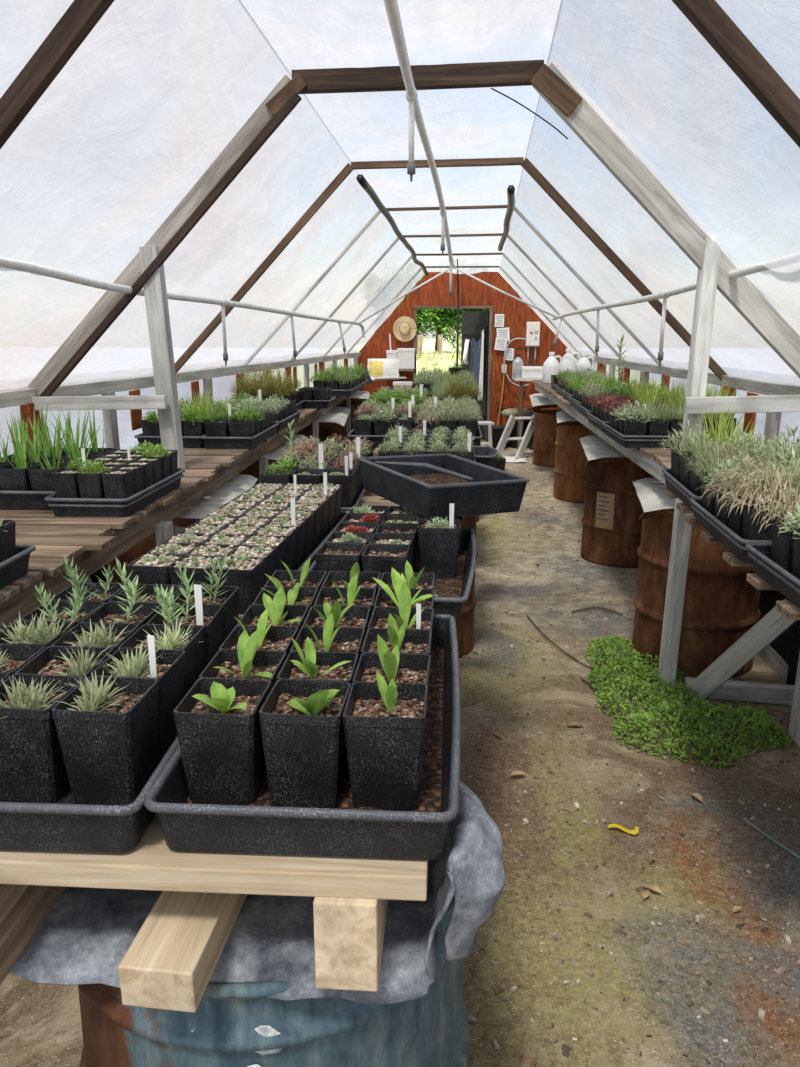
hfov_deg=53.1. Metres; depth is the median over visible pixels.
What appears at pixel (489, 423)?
stool
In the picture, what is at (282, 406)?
plant pot
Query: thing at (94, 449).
plant pot
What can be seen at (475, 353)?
coat
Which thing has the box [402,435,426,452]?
plant pot
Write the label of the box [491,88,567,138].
wire
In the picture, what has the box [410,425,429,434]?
plant pot
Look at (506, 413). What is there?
sack
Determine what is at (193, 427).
plant pot
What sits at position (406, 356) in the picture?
box
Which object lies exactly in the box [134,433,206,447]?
tray
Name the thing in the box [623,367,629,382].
stud
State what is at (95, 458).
plant pot
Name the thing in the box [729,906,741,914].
dead leaf
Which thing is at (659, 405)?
plant pot
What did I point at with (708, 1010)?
floor grit
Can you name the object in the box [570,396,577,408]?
tray
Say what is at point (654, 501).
sheet
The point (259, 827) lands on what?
tray
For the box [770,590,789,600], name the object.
boards
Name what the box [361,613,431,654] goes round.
plant pot
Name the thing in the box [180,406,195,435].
plant pot
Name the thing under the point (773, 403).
rail
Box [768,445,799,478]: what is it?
plant pot
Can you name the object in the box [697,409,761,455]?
plant pot
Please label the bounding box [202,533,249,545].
plant pot
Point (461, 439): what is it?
plant pot
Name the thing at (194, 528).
plant pot
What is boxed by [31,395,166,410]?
rail
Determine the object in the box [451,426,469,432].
plant pot
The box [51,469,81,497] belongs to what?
plant pot
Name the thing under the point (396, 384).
cardboard box
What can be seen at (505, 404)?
trim
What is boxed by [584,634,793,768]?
weed patch
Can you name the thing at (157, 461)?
plant pot
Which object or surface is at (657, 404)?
plant pot
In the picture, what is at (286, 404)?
plant pot
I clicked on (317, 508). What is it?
plant pot
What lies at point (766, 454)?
plant pot
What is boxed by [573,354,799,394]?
trim
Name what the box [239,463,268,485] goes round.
drum
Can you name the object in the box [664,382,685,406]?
plant pot
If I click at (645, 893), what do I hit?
dead leaf
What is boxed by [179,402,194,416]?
plant pot
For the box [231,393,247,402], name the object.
plant pot
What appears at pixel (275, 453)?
sheet
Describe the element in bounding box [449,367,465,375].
basket
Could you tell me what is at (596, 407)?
plant pot
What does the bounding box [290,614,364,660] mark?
plant pot
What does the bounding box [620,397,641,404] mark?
plant pot
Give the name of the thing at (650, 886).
dead leaf
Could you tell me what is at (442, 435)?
plant pot
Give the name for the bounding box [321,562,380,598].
plant pot
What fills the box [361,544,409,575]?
plant pot
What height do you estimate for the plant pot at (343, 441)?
0.214 m
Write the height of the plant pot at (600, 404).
0.211 m
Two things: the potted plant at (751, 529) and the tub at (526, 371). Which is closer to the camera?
the potted plant at (751, 529)
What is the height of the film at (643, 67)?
1.669 m
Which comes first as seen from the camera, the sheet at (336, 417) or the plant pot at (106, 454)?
the plant pot at (106, 454)
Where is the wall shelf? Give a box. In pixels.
[399,369,413,370]
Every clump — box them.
[416,353,447,372]
[431,359,458,372]
[445,327,461,369]
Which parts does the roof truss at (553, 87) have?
gusset plate, gusset plate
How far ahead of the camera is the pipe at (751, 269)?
4.54 m
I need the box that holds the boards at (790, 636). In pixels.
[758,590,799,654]
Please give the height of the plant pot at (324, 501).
0.171 m
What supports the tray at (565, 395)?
on the bench at (785, 613)
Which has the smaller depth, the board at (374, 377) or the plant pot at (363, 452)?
the plant pot at (363, 452)
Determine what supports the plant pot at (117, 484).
in the tray at (61, 507)
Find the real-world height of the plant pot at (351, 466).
0.225 m
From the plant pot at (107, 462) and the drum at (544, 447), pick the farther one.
the drum at (544, 447)
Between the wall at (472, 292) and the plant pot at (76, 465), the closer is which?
the plant pot at (76, 465)
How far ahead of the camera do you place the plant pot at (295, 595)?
1.86 m
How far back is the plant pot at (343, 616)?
1.74 m
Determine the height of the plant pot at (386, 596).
0.236 m
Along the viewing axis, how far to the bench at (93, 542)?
2.93 m
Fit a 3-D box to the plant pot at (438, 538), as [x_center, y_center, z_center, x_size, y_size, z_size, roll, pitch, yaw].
[0.124,0.015,2.535,0.134,0.238,0.134,1,14,3]
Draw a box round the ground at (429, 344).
[358,339,572,441]
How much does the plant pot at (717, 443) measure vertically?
0.259 m
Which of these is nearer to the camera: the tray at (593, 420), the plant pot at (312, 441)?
the plant pot at (312, 441)
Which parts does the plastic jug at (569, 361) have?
handle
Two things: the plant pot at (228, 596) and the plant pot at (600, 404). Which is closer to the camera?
the plant pot at (228, 596)
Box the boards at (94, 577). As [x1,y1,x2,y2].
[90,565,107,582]
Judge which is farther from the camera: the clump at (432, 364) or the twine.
the clump at (432, 364)
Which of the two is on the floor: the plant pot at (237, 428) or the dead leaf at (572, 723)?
the dead leaf at (572, 723)
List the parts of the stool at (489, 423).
seat, leg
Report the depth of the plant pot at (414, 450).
4.03 m
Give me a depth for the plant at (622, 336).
7.03 m
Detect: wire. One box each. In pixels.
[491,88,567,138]
[526,615,593,669]
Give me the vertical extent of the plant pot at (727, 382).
0.392 m
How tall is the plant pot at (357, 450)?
0.255 m
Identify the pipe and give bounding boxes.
[0,258,364,365]
[360,267,452,323]
[383,0,454,297]
[453,266,555,316]
[552,264,766,365]
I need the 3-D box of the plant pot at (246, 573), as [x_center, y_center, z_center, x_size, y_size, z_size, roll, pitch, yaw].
[-0.429,0.150,2.137,0.113,0.175,0.113,2,15,8]
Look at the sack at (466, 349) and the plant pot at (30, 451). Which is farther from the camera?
the sack at (466, 349)
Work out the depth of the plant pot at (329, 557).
2.27 m
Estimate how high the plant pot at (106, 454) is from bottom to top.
0.150 m
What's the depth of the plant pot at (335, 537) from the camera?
2.47 m
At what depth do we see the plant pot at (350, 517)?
2.72 m
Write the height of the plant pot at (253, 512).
0.175 m
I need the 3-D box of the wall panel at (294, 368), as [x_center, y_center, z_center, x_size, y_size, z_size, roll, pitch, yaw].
[-1.145,-1.698,8.735,0.012,0.240,0.160,1,14,3]
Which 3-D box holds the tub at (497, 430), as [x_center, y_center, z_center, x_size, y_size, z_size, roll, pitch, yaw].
[1.463,-1.464,12.254,0.365,0.348,0.365,1,14,3]
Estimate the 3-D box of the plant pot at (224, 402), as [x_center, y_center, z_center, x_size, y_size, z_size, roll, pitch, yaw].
[-1.198,-0.777,5.291,0.209,0.216,0.205,1,14,3]
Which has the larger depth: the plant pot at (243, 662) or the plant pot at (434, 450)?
the plant pot at (434, 450)
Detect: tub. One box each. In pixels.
[484,425,504,448]
[507,419,530,447]
[521,366,542,377]
[527,425,533,449]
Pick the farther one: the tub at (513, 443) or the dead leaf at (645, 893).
the tub at (513, 443)
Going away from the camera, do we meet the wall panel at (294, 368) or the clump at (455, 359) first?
the wall panel at (294, 368)
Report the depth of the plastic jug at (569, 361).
10.19 m
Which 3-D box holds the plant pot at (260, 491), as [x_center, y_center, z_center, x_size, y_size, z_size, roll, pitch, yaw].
[-0.535,-0.086,3.066,0.113,0.171,0.113,2,15,8]
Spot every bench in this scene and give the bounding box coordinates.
[0,388,450,1012]
[0,397,350,630]
[532,380,799,746]
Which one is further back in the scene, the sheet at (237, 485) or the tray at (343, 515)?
the sheet at (237, 485)
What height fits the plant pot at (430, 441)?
0.211 m
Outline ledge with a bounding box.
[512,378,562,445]
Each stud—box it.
[20,403,42,449]
[101,391,119,448]
[203,378,212,406]
[285,366,291,381]
[304,364,309,386]
[319,362,324,370]
[344,358,347,366]
[597,362,602,374]
[609,365,614,378]
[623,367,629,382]
[639,370,648,384]
[661,374,669,387]
[721,385,736,416]
[763,394,781,450]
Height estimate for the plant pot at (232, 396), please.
0.196 m
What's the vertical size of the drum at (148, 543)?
0.865 m
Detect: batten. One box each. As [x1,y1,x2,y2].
[356,174,428,275]
[498,185,514,250]
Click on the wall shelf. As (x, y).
(399, 369)
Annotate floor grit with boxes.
[460,484,799,1066]
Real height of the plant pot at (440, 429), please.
0.211 m
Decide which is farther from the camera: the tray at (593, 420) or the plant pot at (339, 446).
the tray at (593, 420)
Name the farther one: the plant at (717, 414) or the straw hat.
the straw hat
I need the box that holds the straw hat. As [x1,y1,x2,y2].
[393,316,416,341]
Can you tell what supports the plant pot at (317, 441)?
on the tray at (359, 497)
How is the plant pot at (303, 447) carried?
on the tray at (359, 497)
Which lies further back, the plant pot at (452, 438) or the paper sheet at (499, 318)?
the paper sheet at (499, 318)
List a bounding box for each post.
[139,246,186,534]
[417,335,422,360]
[437,335,442,360]
[657,235,720,691]
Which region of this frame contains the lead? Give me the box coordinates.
[497,373,504,424]
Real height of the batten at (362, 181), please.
0.235 m
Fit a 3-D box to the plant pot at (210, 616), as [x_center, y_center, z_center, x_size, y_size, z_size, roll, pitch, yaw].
[-0.459,0.218,1.722,0.136,0.266,0.134,1,15,3]
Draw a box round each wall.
[0,352,355,457]
[358,272,571,425]
[573,352,799,450]
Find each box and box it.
[386,350,396,358]
[393,381,411,388]
[397,348,414,368]
[502,364,506,372]
[503,322,539,365]
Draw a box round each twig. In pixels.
[572,607,622,614]
[581,678,626,719]
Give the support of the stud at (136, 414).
attached to the wall at (221, 385)
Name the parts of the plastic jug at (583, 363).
handle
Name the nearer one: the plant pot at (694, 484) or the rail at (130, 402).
the plant pot at (694, 484)
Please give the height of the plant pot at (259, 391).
0.242 m
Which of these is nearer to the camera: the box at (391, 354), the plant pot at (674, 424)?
the plant pot at (674, 424)
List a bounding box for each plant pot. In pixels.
[0,415,52,490]
[0,433,26,463]
[0,518,15,562]
[0,606,75,646]
[0,644,45,676]
[0,673,8,683]
[0,673,83,803]
[4,411,52,457]
[14,416,70,490]
[14,645,113,682]
[17,412,57,463]
[21,582,104,628]
[26,405,50,451]
[36,398,92,452]
[38,414,101,465]
[40,406,71,457]
[48,401,102,458]
[50,619,139,652]
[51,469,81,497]
[51,555,125,602]
[51,671,158,805]
[64,448,90,470]
[76,460,110,497]
[80,577,161,626]
[85,404,116,453]
[89,457,116,460]
[90,635,185,764]
[98,453,126,456]
[98,465,119,469]
[101,470,133,498]
[102,461,129,464]
[108,449,131,452]
[108,557,183,602]
[110,445,138,460]
[112,465,143,493]
[118,616,204,695]
[120,453,146,456]
[123,461,152,489]
[127,554,182,584]
[130,440,155,452]
[133,457,161,483]
[139,443,170,479]
[141,409,159,435]
[146,543,198,555]
[146,569,223,668]
[155,450,177,474]
[164,533,212,544]
[168,555,222,586]
[173,678,271,805]
[174,551,239,642]
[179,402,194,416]
[180,402,199,415]
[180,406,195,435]
[180,407,213,435]
[180,524,225,534]
[184,387,222,419]
[185,390,212,405]
[186,544,237,556]
[191,399,227,416]
[194,515,237,525]
[199,627,286,687]
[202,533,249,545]
[204,420,231,436]
[205,400,227,413]
[207,508,248,516]
[208,399,232,409]
[211,554,264,613]
[212,403,236,419]
[215,524,260,535]
[219,501,259,509]
[219,609,298,655]
[220,397,239,406]
[226,546,276,584]
[227,396,240,404]
[228,420,255,436]
[229,516,271,526]
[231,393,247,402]
[231,403,263,434]
[231,493,267,501]
[232,401,253,412]
[234,397,259,409]
[237,588,308,630]
[239,395,262,405]
[240,392,252,401]
[240,508,281,517]
[240,536,287,570]
[241,488,276,495]
[244,415,265,431]
[249,411,270,429]
[250,483,284,489]
[252,390,265,404]
[252,400,278,426]
[252,502,290,509]
[253,526,296,569]
[253,573,317,609]
[257,399,282,420]
[259,680,350,808]
[260,462,294,483]
[262,397,284,420]
[262,495,298,502]
[264,498,305,569]
[264,557,326,592]
[266,394,288,418]
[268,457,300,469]
[270,475,306,496]
[274,510,314,561]
[275,450,304,463]
[276,637,358,765]
[279,483,312,489]
[281,399,295,414]
[281,402,291,416]
[281,445,311,458]
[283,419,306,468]
[284,503,322,552]
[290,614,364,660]
[291,470,324,484]
[292,441,314,454]
[293,437,318,450]
[295,496,329,542]
[298,444,329,471]
[301,436,324,445]
[301,472,335,533]
[302,600,370,638]
[305,449,333,464]
[308,482,341,526]
[312,442,338,460]
[313,442,341,454]
[314,573,375,617]
[315,543,365,574]
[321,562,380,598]
[322,456,355,506]
[323,437,345,449]
[324,433,350,445]
[324,532,371,545]
[328,453,358,502]
[332,450,361,495]
[333,522,377,535]
[337,437,365,489]
[341,440,372,456]
[341,513,383,524]
[343,671,427,810]
[347,440,371,456]
[347,504,387,514]
[348,436,373,456]
[352,634,430,736]
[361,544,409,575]
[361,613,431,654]
[367,581,433,637]
[368,533,414,565]
[372,567,436,608]
[375,523,417,569]
[376,439,401,455]
[378,560,434,589]
[381,439,403,448]
[381,514,420,564]
[383,430,406,439]
[384,426,405,445]
[385,506,423,552]
[387,423,408,437]
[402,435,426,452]
[402,442,425,454]
[406,436,427,453]
[407,432,427,446]
[408,420,429,440]
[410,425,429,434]
[418,503,460,578]
[424,517,461,545]
[427,439,449,448]
[427,442,450,453]
[428,434,449,443]
[429,427,450,436]
[429,431,449,439]
[430,425,450,432]
[450,434,472,444]
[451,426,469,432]
[451,428,473,440]
[451,429,467,436]
[451,433,474,460]
[451,440,473,448]
[487,455,499,468]
[497,454,505,470]
[552,376,557,389]
[585,392,613,416]
[591,393,617,418]
[593,397,619,420]
[603,401,620,420]
[604,401,632,428]
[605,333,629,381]
[608,407,628,431]
[610,399,648,434]
[616,401,657,434]
[619,397,641,407]
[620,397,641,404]
[621,382,642,401]
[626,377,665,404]
[628,373,663,403]
[631,395,668,414]
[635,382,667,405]
[637,399,683,435]
[646,400,674,411]
[655,396,683,416]
[657,401,684,435]
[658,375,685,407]
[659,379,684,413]
[659,419,709,481]
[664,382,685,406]
[672,429,753,495]
[674,437,765,516]
[676,387,717,415]
[676,429,714,489]
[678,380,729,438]
[686,441,752,495]
[687,405,750,449]
[696,452,798,538]
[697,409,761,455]
[705,453,769,526]
[706,382,737,415]
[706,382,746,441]
[714,431,767,462]
[714,433,779,461]
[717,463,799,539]
[736,431,765,451]
[739,446,784,475]
[745,440,799,485]
[747,434,779,456]
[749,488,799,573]
[750,438,799,465]
[753,447,799,494]
[762,441,799,467]
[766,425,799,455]
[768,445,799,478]
[776,501,799,579]
[777,468,799,502]
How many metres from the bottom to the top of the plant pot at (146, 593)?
0.276 m
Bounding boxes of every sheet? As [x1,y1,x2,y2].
[171,474,257,526]
[254,434,308,465]
[307,406,350,431]
[344,391,369,402]
[494,337,507,350]
[495,314,503,326]
[496,327,509,340]
[505,348,513,359]
[529,393,558,409]
[555,411,582,427]
[579,436,632,465]
[633,478,675,519]
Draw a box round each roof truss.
[0,0,799,148]
[28,60,799,396]
[175,157,727,379]
[243,205,663,367]
[290,233,625,361]
[323,253,599,357]
[346,266,580,353]
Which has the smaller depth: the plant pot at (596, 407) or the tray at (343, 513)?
the tray at (343, 513)
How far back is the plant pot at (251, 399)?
5.67 m
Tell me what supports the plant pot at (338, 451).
on the tray at (359, 497)
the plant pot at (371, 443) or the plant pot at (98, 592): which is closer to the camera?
the plant pot at (98, 592)
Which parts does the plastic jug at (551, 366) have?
handle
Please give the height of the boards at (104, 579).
0.202 m
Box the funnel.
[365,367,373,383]
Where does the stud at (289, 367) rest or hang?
attached to the boards
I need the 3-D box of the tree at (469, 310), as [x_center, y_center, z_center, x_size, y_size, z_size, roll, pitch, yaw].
[2.165,-5.762,21.123,1.598,2.350,1.935,2,15,8]
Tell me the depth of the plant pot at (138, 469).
3.09 m
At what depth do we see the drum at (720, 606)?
4.20 m
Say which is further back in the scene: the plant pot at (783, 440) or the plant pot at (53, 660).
the plant pot at (783, 440)
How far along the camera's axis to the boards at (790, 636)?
4.22 m
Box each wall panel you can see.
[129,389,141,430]
[191,381,199,402]
[236,375,240,392]
[293,366,296,388]
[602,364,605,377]
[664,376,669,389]
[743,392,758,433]
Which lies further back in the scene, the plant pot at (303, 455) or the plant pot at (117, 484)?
the plant pot at (303, 455)
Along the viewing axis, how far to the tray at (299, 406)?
6.84 m
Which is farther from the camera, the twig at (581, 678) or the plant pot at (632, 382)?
the plant pot at (632, 382)
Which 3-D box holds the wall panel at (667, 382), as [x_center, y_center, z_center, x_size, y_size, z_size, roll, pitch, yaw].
[2.222,-1.191,6.689,0.012,0.240,0.162,1,14,3]
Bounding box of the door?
[461,311,489,439]
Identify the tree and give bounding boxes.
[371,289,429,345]
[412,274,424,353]
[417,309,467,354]
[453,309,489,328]
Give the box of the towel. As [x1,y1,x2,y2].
[478,330,483,400]
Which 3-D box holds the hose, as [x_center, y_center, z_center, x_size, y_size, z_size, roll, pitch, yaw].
[1.850,-2.409,12.594,0.370,0.198,0.032,4,15,14]
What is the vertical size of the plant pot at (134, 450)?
0.197 m
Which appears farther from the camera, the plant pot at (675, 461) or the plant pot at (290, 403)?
the plant pot at (290, 403)
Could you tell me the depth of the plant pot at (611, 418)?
5.17 m
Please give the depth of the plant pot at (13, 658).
1.54 m
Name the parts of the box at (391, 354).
lid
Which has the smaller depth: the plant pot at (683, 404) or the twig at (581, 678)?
the twig at (581, 678)
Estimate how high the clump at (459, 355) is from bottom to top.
1.292 m
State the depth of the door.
12.97 m
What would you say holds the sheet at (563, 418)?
on the drum at (569, 470)
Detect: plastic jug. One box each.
[542,352,562,383]
[559,348,580,374]
[577,353,594,372]
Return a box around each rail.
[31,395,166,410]
[684,395,799,413]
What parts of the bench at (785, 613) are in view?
leg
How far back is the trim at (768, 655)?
4.32 m
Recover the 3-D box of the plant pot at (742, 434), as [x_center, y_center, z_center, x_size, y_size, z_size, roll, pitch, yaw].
[1.340,-0.264,3.148,0.244,0.284,0.223,1,14,4]
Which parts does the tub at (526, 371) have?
lid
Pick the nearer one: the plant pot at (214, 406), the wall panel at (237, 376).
the plant pot at (214, 406)
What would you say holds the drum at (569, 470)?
on the floor
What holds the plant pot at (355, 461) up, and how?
on the tray
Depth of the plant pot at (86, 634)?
1.62 m
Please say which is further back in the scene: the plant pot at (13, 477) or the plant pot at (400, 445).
the plant pot at (400, 445)
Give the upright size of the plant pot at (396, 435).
0.211 m
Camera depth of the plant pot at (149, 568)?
2.11 m
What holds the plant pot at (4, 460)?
in the tray at (14, 500)
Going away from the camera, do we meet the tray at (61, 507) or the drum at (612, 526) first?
the tray at (61, 507)
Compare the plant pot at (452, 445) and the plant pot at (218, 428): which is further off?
the plant pot at (218, 428)
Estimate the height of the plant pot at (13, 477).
0.363 m
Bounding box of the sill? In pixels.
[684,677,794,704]
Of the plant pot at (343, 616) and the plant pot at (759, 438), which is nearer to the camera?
the plant pot at (343, 616)
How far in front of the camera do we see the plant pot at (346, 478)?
3.44 m
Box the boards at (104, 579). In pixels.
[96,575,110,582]
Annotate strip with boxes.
[608,824,638,834]
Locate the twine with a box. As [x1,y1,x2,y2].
[743,818,799,858]
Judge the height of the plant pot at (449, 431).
0.200 m
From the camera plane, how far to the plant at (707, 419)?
4.76 m
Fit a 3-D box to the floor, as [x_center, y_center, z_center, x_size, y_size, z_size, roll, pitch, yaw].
[0.315,0.455,5.475,4.600,0.020,15.600,1,14,3]
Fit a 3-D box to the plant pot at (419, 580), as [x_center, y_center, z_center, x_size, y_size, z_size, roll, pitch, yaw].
[0.018,0.179,1.958,0.131,0.219,0.131,0,14,4]
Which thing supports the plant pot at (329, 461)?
on the tray at (359, 497)
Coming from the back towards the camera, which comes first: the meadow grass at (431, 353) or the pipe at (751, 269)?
the meadow grass at (431, 353)
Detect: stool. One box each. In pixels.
[478,421,493,446]
[496,414,534,458]
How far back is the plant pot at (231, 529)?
2.46 m
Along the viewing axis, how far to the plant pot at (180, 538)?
2.36 m
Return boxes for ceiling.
[240,0,561,273]
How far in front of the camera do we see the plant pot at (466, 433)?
4.66 m
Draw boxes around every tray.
[0,491,54,509]
[0,544,35,588]
[0,735,178,852]
[44,468,184,517]
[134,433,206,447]
[144,614,460,859]
[200,422,278,448]
[238,511,346,619]
[275,410,301,430]
[295,400,303,409]
[295,403,302,409]
[299,397,335,408]
[308,527,476,621]
[309,513,346,566]
[331,380,367,396]
[341,488,365,510]
[347,420,418,444]
[358,453,529,517]
[417,424,482,445]
[438,425,479,445]
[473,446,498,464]
[554,384,565,395]
[561,390,570,400]
[568,395,580,408]
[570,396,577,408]
[576,403,589,417]
[586,411,608,432]
[588,413,604,432]
[602,422,680,447]
[661,468,701,512]
[690,498,771,563]
[745,543,799,607]
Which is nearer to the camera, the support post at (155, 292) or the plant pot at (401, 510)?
the plant pot at (401, 510)
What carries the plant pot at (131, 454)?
in the tray at (61, 507)
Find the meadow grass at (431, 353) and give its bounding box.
[416,348,484,441]
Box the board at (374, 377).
[374,377,406,378]
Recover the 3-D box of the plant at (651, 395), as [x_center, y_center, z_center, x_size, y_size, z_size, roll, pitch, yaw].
[1.698,-0.867,5.422,0.257,0.324,0.222,-3,15,-12]
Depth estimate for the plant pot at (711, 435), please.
3.41 m
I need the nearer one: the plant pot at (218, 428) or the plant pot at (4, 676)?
the plant pot at (4, 676)
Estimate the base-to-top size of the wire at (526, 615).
0.015 m
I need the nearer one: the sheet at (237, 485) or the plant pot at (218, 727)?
the plant pot at (218, 727)
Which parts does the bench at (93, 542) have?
leg, leg, leg, leg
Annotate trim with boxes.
[0,352,360,407]
[413,306,493,308]
[413,309,416,387]
[487,309,492,420]
[497,401,531,408]
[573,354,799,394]
[758,645,788,684]
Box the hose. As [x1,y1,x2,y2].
[506,374,528,386]
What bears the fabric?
on the drum at (233, 1024)
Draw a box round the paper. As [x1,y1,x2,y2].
[501,455,525,461]
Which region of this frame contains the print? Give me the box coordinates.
[597,496,608,520]
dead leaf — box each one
[494,732,504,740]
[508,770,525,775]
[522,1056,536,1066]
[567,722,583,725]
[641,890,649,902]
[644,884,666,895]
[691,793,701,800]
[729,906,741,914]
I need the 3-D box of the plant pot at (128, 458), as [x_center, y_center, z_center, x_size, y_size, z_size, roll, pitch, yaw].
[-1.131,-0.264,3.299,0.091,0.208,0.091,1,14,3]
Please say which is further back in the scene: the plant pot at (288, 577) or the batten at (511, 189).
the batten at (511, 189)
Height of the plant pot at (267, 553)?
0.170 m
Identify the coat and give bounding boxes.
[469,338,481,386]
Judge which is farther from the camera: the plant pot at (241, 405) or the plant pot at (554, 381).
the plant pot at (554, 381)
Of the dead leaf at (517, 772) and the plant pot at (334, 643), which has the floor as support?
the dead leaf at (517, 772)
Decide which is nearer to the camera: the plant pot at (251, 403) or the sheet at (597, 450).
the plant pot at (251, 403)
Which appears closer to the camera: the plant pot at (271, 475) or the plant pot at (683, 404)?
the plant pot at (271, 475)
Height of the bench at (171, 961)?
0.217 m
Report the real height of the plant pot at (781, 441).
0.254 m
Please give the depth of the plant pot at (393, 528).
2.61 m
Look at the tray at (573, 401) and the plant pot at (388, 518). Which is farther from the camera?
the tray at (573, 401)
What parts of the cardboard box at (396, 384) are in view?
lid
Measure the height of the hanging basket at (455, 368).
1.363 m
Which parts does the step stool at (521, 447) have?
rail, rail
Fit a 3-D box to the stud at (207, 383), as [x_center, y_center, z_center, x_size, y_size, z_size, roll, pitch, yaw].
[-1.494,-0.542,6.367,0.053,1.370,0.092,1,14,3]
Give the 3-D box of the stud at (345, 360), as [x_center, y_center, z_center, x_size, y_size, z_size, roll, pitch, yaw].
[-0.782,-1.901,11.766,0.053,1.320,0.092,1,14,3]
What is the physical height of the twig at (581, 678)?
0.016 m
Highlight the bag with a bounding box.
[367,359,398,379]
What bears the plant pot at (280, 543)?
in the tray at (343, 513)
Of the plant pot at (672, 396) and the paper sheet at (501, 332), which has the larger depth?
the paper sheet at (501, 332)
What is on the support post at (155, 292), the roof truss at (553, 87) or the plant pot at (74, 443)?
the roof truss at (553, 87)
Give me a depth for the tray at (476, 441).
5.43 m
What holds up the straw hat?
hanging from the wall at (472, 292)
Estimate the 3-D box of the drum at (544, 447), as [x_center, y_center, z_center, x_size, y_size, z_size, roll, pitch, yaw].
[2.123,-1.301,10.910,0.620,0.705,0.620,13,20,42]
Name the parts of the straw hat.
crown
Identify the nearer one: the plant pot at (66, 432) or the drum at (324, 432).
the plant pot at (66, 432)
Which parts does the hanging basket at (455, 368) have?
rod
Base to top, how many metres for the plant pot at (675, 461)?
0.298 m
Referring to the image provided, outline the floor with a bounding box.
[0,445,799,1066]
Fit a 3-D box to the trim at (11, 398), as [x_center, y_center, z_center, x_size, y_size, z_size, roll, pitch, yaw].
[-1.611,-1.019,5.311,0.040,0.206,15.415,2,14,7]
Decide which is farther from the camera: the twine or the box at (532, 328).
the box at (532, 328)
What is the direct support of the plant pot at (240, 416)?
in the tray at (209, 442)
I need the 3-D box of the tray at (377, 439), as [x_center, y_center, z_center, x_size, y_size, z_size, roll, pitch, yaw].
[-0.094,-0.763,5.964,0.483,0.067,1.023,1,14,3]
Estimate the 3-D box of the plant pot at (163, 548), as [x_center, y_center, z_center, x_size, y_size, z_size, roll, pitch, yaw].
[-0.642,0.114,2.278,0.113,0.175,0.113,2,14,6]
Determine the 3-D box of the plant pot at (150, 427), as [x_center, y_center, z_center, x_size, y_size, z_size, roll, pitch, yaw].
[-1.458,-0.644,4.783,0.176,0.210,0.182,0,14,2]
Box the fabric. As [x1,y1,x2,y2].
[9,781,505,1003]
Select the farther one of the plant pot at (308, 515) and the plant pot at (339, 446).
the plant pot at (339, 446)
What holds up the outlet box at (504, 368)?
attached to the wall at (472, 292)
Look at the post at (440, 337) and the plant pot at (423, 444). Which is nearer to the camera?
the plant pot at (423, 444)
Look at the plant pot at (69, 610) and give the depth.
1.74 m
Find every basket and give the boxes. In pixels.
[448,259,465,375]
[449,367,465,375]
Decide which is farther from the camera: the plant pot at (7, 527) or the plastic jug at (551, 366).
the plastic jug at (551, 366)
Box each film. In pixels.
[0,0,423,390]
[499,0,799,384]
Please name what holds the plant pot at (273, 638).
in the tray at (259, 827)
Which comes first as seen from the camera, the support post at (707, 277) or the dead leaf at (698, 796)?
the dead leaf at (698, 796)
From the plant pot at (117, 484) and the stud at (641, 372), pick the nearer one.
the plant pot at (117, 484)
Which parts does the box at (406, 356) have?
lid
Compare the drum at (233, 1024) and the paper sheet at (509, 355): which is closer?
the drum at (233, 1024)
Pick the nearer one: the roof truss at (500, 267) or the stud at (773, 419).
the stud at (773, 419)
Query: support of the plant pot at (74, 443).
in the tray at (14, 500)
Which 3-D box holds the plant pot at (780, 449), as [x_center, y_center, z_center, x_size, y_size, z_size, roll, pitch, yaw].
[1.445,-0.219,3.016,0.187,0.262,0.192,1,14,4]
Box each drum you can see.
[78,896,468,1066]
[107,526,174,585]
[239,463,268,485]
[296,425,344,441]
[337,401,362,437]
[380,499,477,657]
[532,410,563,466]
[553,416,597,502]
[581,460,654,567]
[631,511,760,677]
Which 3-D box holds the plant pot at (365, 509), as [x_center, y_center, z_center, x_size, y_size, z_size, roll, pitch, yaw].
[-0.122,-0.019,2.834,0.146,0.155,0.142,1,14,6]
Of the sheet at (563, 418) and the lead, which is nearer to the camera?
the sheet at (563, 418)
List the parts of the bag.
print panel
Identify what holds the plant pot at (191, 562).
in the tray at (343, 513)
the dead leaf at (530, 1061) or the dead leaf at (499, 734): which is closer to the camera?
the dead leaf at (530, 1061)
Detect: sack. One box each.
[462,339,468,363]
[501,408,533,417]

